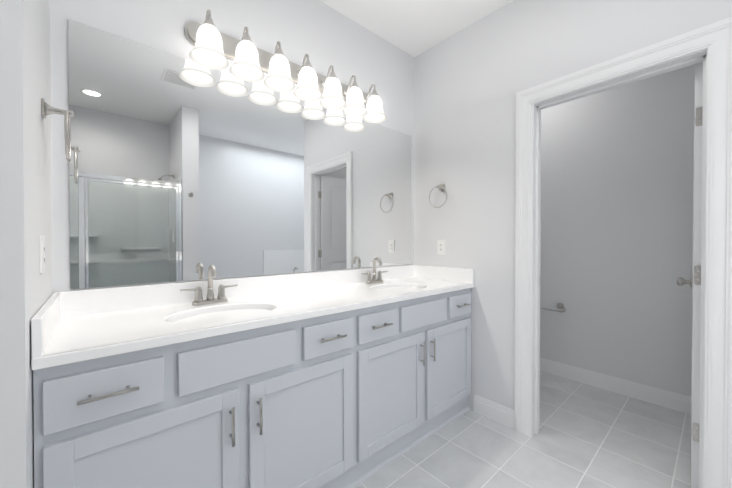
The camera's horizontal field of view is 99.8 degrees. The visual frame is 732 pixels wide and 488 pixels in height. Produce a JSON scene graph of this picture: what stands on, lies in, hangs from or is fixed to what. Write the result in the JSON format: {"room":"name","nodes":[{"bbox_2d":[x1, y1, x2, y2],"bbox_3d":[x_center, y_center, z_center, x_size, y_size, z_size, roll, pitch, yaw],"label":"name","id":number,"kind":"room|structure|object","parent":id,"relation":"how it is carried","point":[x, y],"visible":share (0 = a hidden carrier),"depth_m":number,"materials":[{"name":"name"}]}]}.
{"room":"bathroom","nodes":[
{"label":"bathroom","id":0,"kind":"room"},
{"bbox_2d":[0,0,52,487],"bbox_3d":[-1.060,-0.178,0.925,0.118,2.760,0.616,0,1,-41],"label":"wall","id":1,"kind":"structure","parent":0,"point":[26,289],"depth_m":0.73,"materials":[{"name":"white paint"}]},
{"bbox_2d":[39,235,44,273],"bbox_3d":[-0.998,0.032,0.952,0.007,0.116,0.072,0,1,-41],"label":"electrical outlet","id":2,"kind":"object","parent":1,"relation":"attached to","point":[42,253],"visible":1,"depth_m":0.94,"materials":[{"name":"white plastic"}]},
{"bbox_2d":[41,98,73,161],"bbox_3d":[-1.011,-0.368,1.014,0.074,0.186,0.168,0,1,-41],"label":"towel ring","id":3,"kind":"object","parent":1,"relation":"attached to","point":[47,109],"visible":1,"depth_m":0.99,"materials":[{"name":"silver metal"}]},
{"bbox_2d":[50,0,413,292],"bbox_3d":[-0.029,-0.190,2.312,3.496,2.760,0.118,0,1,-41],"label":"wall","id":4,"kind":"structure","parent":0,"point":[323,36],"depth_m":1.67,"materials":[{"name":"white paint"}]},
{"bbox_2d":[68,19,411,288],"bbox_3d":[-0.400,-0.360,1.902,2.064,1.067,0.006,0,1,-41],"label":"mirror","id":5,"kind":"object","parent":4,"relation":"attached to","point":[181,169],"visible":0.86,"depth_m":1.56,"materials":[{"name":"clear glass"}]},
{"bbox_2d":[185,10,386,122],"bbox_3d":[-0.350,-0.991,1.809,1.222,0.247,0.204,0,1,-41],"label":"sconce","id":6,"kind":"object","parent":4,"relation":"attached to","point":[214,48],"visible":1,"depth_m":1.70,"materials":[{"name":"white glass"}]},
{"bbox_2d":[319,0,512,56],"bbox_3d":[0.831,-1.586,0.782,4.196,0.060,3.536,0,1,-41],"label":"ceiling","id":7,"kind":"structure","parent":0,"point":[413,28],"depth_m":2.13,"materials":[{"name":"white paint"}]},
{"bbox_2d":[354,371,690,487],"bbox_3d":[0.831,1.234,0.807,4.196,0.060,3.536,0,1,-41],"label":"floor","id":8,"kind":"structure","parent":0,"point":[588,436],"depth_m":1.78,"materials":[{"name":"tile"}]},
{"bbox_2d":[31,277,473,487],"bbox_3d":[-0.213,0.754,1.693,2.152,0.881,0.578,0,1,-41],"label":"bathroom vanity","id":9,"kind":"object","parent":8,"relation":"on","point":[350,378],"depth_m":1.20,"materials":[{"name":"painted wood"},{"name":"brushed nickel"}]},
{"bbox_2d":[180,265,237,304],"bbox_3d":[-0.734,0.191,1.467,0.253,0.185,0.101,0,1,-41],"label":"faucet","id":10,"kind":"object","parent":9,"relation":"on","point":[210,299],"visible":1,"depth_m":1.47,"materials":[{"name":"silver metal"}]},
{"bbox_2d":[361,257,387,283],"bbox_3d":[0.076,0.185,2.175,0.253,0.185,0.101,0,1,-41],"label":"faucet","id":11,"kind":"object","parent":9,"relation":"on","point":[375,279],"visible":1,"depth_m":2.18,"materials":[{"name":"silver metal"}]},
{"bbox_2d":[414,0,731,409],"bbox_3d":[1.061,-0.187,1.954,0.118,2.760,1.855,0,1,-41],"label":"wall","id":12,"kind":"structure","parent":0,"point":[471,80],"depth_m":2.09,"materials":[{"name":"white paint"}]},
{"bbox_2d":[429,184,446,207],"bbox_3d":[0.567,-0.370,2.373,0.074,0.186,0.168,0,1,-41],"label":"towel ring","id":13,"kind":"object","parent":12,"relation":"attached to","point":[441,187],"visible":1,"depth_m":2.38,"materials":[{"name":"silver metal"}]},
{"bbox_2d":[437,240,444,254],"bbox_3d":[0.587,0.025,2.404,0.007,0.116,0.072,0,1,-41],"label":"electrical outlet","id":14,"kind":"object","parent":12,"relation":"attached to","point":[440,247],"visible":1,"depth_m":2.40,"materials":[{"name":"white plastic"}]},
{"bbox_2d":[474,394,514,428],"bbox_3d":[0.864,1.133,2.090,0.015,0.118,0.286,0,1,-41],"label":"baseboard","id":15,"kind":"structure","parent":12,"relation":"attached to","point":[497,412],"depth_m":2.08,"materials":[{"name":"white wood"}]},
{"bbox_2d":[514,17,731,487],"bbox_3d":[1.309,0.120,1.674,0.162,2.152,0.912,0,1,-41],"label":"door frame","id":16,"kind":"structure","parent":12,"relation":"attached to","point":[709,46],"depth_m":1.40,"materials":[{"name":"white wood"}]},
{"bbox_2d":[677,64,702,487],"bbox_3d":[1.829,0.168,1.703,0.716,2.030,0.171,0,1,-44],"label":"room door","id":17,"kind":"structure","parent":12,"relation":"in","point":[694,282],"depth_m":1.47,"materials":[{"name":"white paint"}]},
{"bbox_2d":[540,62,702,396],"bbox_3d":[2.367,-0.189,2.135,0.118,2.760,3.300,0,1,-41],"label":"wall","id":18,"kind":"structure","parent":0,"point":[616,238],"depth_m":2.44,"materials":[{"name":"white paint"}]},
{"bbox_2d":[541,303,565,311],"bbox_3d":[1.694,0.564,2.773,0.066,0.071,0.195,0,1,-41],"label":"toilet paper holder","id":19,"kind":"object","parent":18,"relation":"attached to","point":[560,305],"visible":1,"depth_m":2.75,"materials":[{"name":"silver metal"}]},
{"bbox_2d":[540,358,690,414],"bbox_3d":[1.803,1.128,2.693,0.015,0.118,1.737,0,1,-41],"label":"baseboard","id":20,"kind":"structure","parent":18,"relation":"attached to","point":[678,402],"depth_m":2.44,"materials":[{"name":"white wood"}]}
]}

